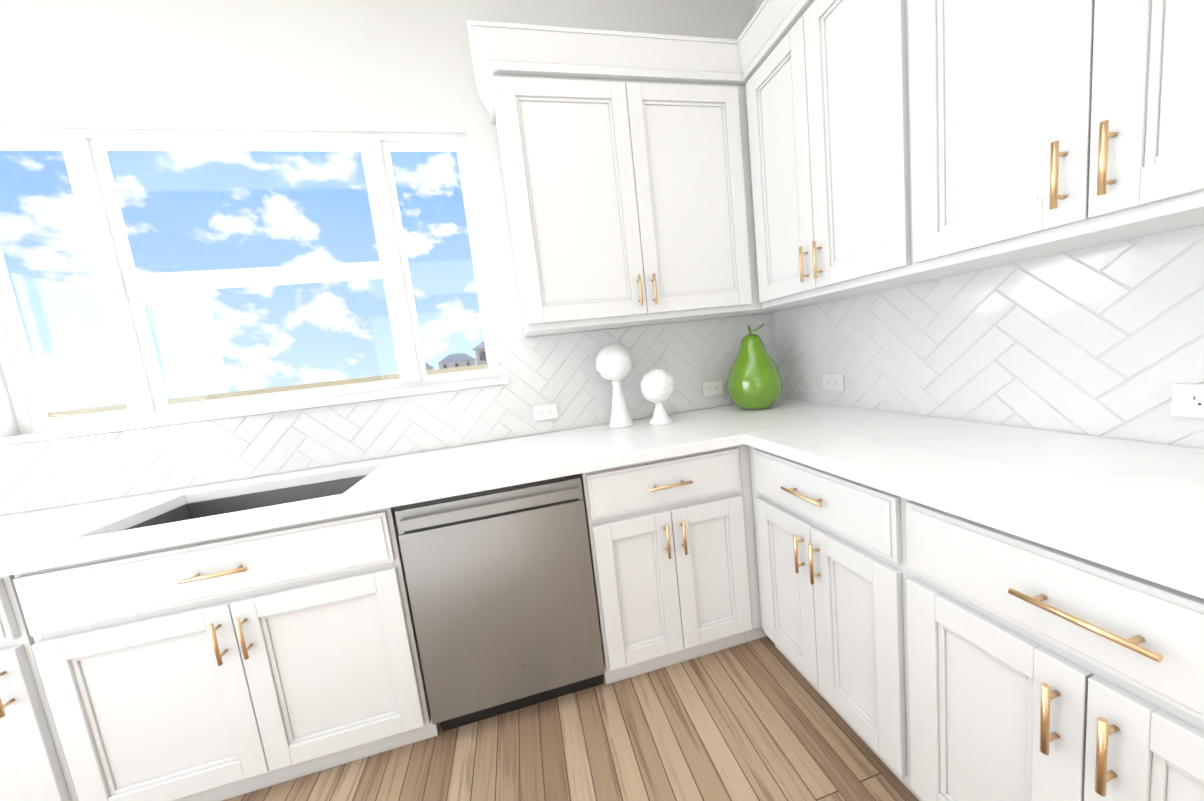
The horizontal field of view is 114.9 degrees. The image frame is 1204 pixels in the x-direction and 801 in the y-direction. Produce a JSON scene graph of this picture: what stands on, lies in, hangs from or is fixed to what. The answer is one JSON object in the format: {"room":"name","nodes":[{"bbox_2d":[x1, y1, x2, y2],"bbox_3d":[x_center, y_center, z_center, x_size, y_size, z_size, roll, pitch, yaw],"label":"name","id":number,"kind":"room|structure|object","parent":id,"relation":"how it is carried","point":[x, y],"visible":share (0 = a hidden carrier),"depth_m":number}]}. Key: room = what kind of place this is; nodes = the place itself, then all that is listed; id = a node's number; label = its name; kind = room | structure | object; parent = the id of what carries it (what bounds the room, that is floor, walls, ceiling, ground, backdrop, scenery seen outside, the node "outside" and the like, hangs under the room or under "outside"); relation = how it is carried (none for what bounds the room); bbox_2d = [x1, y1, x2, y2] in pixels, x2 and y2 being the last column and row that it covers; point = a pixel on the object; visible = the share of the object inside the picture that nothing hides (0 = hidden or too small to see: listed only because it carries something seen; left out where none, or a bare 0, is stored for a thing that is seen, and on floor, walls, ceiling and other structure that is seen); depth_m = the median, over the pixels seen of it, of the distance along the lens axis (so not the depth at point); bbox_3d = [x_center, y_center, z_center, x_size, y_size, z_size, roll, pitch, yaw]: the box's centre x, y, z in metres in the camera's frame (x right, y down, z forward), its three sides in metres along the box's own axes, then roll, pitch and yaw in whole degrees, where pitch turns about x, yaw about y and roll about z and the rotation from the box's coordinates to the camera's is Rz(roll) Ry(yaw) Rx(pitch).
{"room":"kitchen","nodes":[
{"label":"kitchen","id":0,"kind":"room"},
{"bbox_2d":[0,0,776,516],"bbox_3d":[-1.234,-0.292,1.714,4.750,2.980,0.150,-8,7,-12],"label":"wall","id":1,"kind":"structure","parent":0,"point":[388,66],"depth_m":1.55},
{"bbox_2d":[0,128,499,434],"bbox_3d":[-1.446,-0.544,1.648,1.820,1.120,0.068,-8,7,-12],"label":"window","id":2,"kind":"structure","parent":1,"relation":"in","point":[122,285],"depth_m":1.58},
{"bbox_2d":[0,377,508,445],"bbox_3d":[-1.366,0.029,1.645,1.900,0.028,0.080,-8,7,-12],"label":"sill","id":3,"kind":"structure","parent":1,"relation":"attached to","point":[197,417],"depth_m":1.58},
{"bbox_2d":[0,313,774,515],"bbox_3d":[-0.822,-0.002,1.756,3.688,0.473,0.003,-8,7,-12],"label":"backsplash","id":4,"kind":"structure","parent":1,"relation":"attached to","point":[564,375],"depth_m":1.74},
{"bbox_2d":[533,403,557,420],"bbox_3d":[-0.276,0.057,1.875,0.116,0.072,0.007,-8,7,-12],"label":"electrical outlet","id":5,"kind":"object","parent":4,"relation":"attached to","point":[544,412],"visible":1,"depth_m":1.87},
{"bbox_2d":[702,381,722,396],"bbox_3d":[0.595,-0.064,2.066,0.116,0.072,0.007,-8,7,-12],"label":"electrical outlet","id":6,"kind":"object","parent":4,"relation":"attached to","point":[712,388],"visible":1,"depth_m":2.06},
{"bbox_2d":[487,52,662,336],"bbox_3d":[-0.110,-0.810,1.679,0.571,0.980,0.328,-8,7,-12],"label":"upper cabinet","id":7,"kind":"object","parent":1,"relation":"attached to","point":[551,115],"depth_m":1.51},
{"bbox_2d":[607,44,774,324],"bbox_3d":[0.345,-0.869,1.739,0.606,0.980,0.405,-8,7,-12],"label":"upper cabinet","id":8,"kind":"object","parent":1,"relation":"attached to","point":[683,128],"depth_m":1.62},
{"bbox_2d":[755,308,793,313],"bbox_3d":[0.727,-0.926,1.862,0.415,0.980,0.328,-8,7,-12],"label":"upper cabinet","id":9,"kind":"object","parent":1,"relation":"attached to","point":[780,309],"depth_m":1.99},
{"bbox_2d":[222,636,918,800],"bbox_3d":[-0.208,1.558,-1.799,4.750,0.100,7.750,-8,7,-12],"label":"floor","id":10,"kind":"structure","parent":0,"point":[760,719],"depth_m":1.24},
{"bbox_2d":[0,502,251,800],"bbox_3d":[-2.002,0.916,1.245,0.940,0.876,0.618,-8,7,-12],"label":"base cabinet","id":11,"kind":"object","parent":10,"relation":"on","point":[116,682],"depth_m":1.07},
{"bbox_2d":[126,475,366,529],"bbox_3d":[-1.205,0.456,1.370,0.708,0.175,0.408,-8,7,-12],"label":"sink","id":12,"kind":"object","parent":11,"relation":"in","point":[250,501],"depth_m":1.53},
{"bbox_2d":[394,474,604,731],"bbox_3d":[-0.376,0.696,1.581,0.600,0.868,0.604,-8,7,-12],"label":"dishwasher","id":13,"kind":"object","parent":10,"relation":"on","point":[501,588],"visible":0.85,"depth_m":1.30},
{"bbox_2d":[580,444,775,684],"bbox_3d":[0.239,0.610,1.689,0.650,0.876,0.712,-8,7,-12],"label":"base cabinet","id":14,"kind":"object","parent":10,"relation":"on","point":[656,611],"depth_m":1.43},
{"bbox_2d":[0,398,872,576],"bbox_3d":[-0.720,0.280,1.469,3.688,0.040,0.631,-8,7,-12],"label":"countertop","id":15,"kind":"structure","parent":14,"relation":"on","point":[56,537],"depth_m":1.34},
{"bbox_2d":[596,344,633,427],"bbox_3d":[0.070,-0.072,1.836,0.178,0.393,0.174,-8,7,-12],"label":"sculpture","id":16,"kind":"object","parent":15,"relation":"on","point":[614,363],"visible":1,"depth_m":1.79},
{"bbox_2d":[640,369,674,425],"bbox_3d":[0.262,-0.020,1.788,0.158,0.257,0.160,-8,7,-12],"label":"sculpture","id":17,"kind":"object","parent":15,"relation":"on","point":[657,387],"visible":1,"depth_m":1.74},
{"bbox_2d":[727,323,782,409],"bbox_3d":[0.747,-0.166,1.900,0.256,0.411,0.256,-8,7,-12],"label":"pear","id":18,"kind":"object","parent":15,"relation":"on","point":[754,381],"visible":1,"depth_m":1.82},
{"bbox_2d":[0,480,1162,796],"bbox_3d":[-0.463,0.663,0.084,2.745,0.270,2.285,-8,7,-12],"label":"handle","id":19,"kind":"object","parent":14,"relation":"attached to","point":[1106,730],"visible":0.94,"depth_m":0.64},
{"bbox_2d":[744,410,1203,598],"bbox_3d":[0.964,0.153,0.914,0.627,0.040,1.154,-8,7,-12],"label":"countertop","id":20,"kind":"structure","parent":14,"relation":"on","point":[1135,508],"depth_m":0.79},
{"bbox_2d":[760,450,867,744],"bbox_3d":[0.965,0.579,1.251,0.618,0.876,0.682,-8,7,-12],"label":"base cabinet","id":21,"kind":"object","parent":10,"relation":"on","point":[818,628],"depth_m":1.17},
{"bbox_2d":[860,483,1203,800],"bbox_3d":[1.084,0.624,0.737,0.618,0.876,0.674,-8,7,-12],"label":"base cabinet","id":22,"kind":"object","parent":10,"relation":"on","point":[924,652],"depth_m":0.71},
{"bbox_2d":[755,0,777,366],"bbox_3d":[1.863,-0.265,-1.560,0.150,2.980,7.600,-8,7,-12],"label":"wall","id":23,"kind":"structure","parent":0,"point":[758,3],"depth_m":2.12},
{"bbox_2d":[751,16,832,311],"bbox_3d":[0.853,-0.900,1.512,0.328,0.980,0.403,-8,7,-12],"label":"upper cabinet","id":24,"kind":"object","parent":23,"relation":"attached to","point":[770,74],"depth_m":1.53},
{"bbox_2d":[783,0,929,303],"bbox_3d":[0.923,-0.873,1.209,0.328,0.980,0.475,-8,7,-12],"label":"upper cabinet","id":25,"kind":"object","parent":23,"relation":"attached to","point":[868,146],"depth_m":1.27},
{"bbox_2d":[637,120,1117,305],"bbox_3d":[0.702,-0.382,0.435,0.560,0.125,2.526,-8,7,-12],"label":"handle","id":26,"kind":"object","parent":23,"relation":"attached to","point":[1103,181],"visible":0.96,"depth_m":0.75},
{"bbox_2d":[867,0,1084,283],"bbox_3d":[0.997,-0.844,0.888,0.328,0.980,0.475,-8,7,-12],"label":"upper cabinet","id":27,"kind":"object","parent":23,"relation":"attached to","point":[951,79],"depth_m":0.95},
{"bbox_2d":[775,224,1203,448],"bbox_3d":[1.294,-0.325,0.637,0.003,0.931,3.046,-8,7,-12],"label":"backsplash","id":28,"kind":"structure","parent":23,"relation":"attached to","point":[1106,340],"depth_m":1.08},
{"bbox_2d":[822,374,843,390],"bbox_3d":[1.065,-0.083,1.775,0.007,0.072,0.116,-8,7,-12],"label":"electrical outlet","id":29,"kind":"object","parent":28,"relation":"attached to","point":[833,382],"visible":1,"depth_m":1.77},
{"bbox_2d":[1171,384,1203,417],"bbox_3d":[1.290,0.003,0.804,0.007,0.072,0.116,-8,7,-12],"label":"electrical outlet","id":30,"kind":"object","parent":28,"relation":"attached to","point":[1187,400],"visible":1,"depth_m":0.84},
{"bbox_2d":[1027,0,1203,251],"bbox_3d":[1.067,-0.817,0.585,0.328,0.980,0.403,-8,7,-12],"label":"upper cabinet","id":31,"kind":"object","parent":23,"relation":"attached to","point":[1137,66],"depth_m":0.69},
{"label":"outside","id":32,"kind":"structure","parent":0,"visible":0},
{"bbox_2d":[47,364,487,417],"bbox_3d":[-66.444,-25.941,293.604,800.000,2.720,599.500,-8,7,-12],"label":"ground","id":33,"kind":"structure","parent":32,"point":[247,393],"depth_m":50.21},
{"bbox_2d":[424,362,433,370],"bbox_3d":[-88.921,-15.240,186.068,13.000,6.300,10.000,-8,7,-12],"label":"house","id":34,"kind":"structure","parent":33,"relation":"on","point":[427,366],"depth_m":183.72},
{"bbox_2d":[437,353,476,368],"bbox_3d":[-53.489,-14.267,142.841,13.000,6.300,10.000,-8,7,-12],"label":"house","id":35,"kind":"structure","parent":33,"relation":"on","point":[464,361],"depth_m":139.16},
{"bbox_2d":[472,341,486,364],"bbox_3d":[-22.006,-9.336,75.355,5.600,4.900,9.000,-8,7,-12],"label":"house","id":36,"kind":"structure","parent":33,"relation":"on","point":[480,357],"depth_m":71.25}
]}

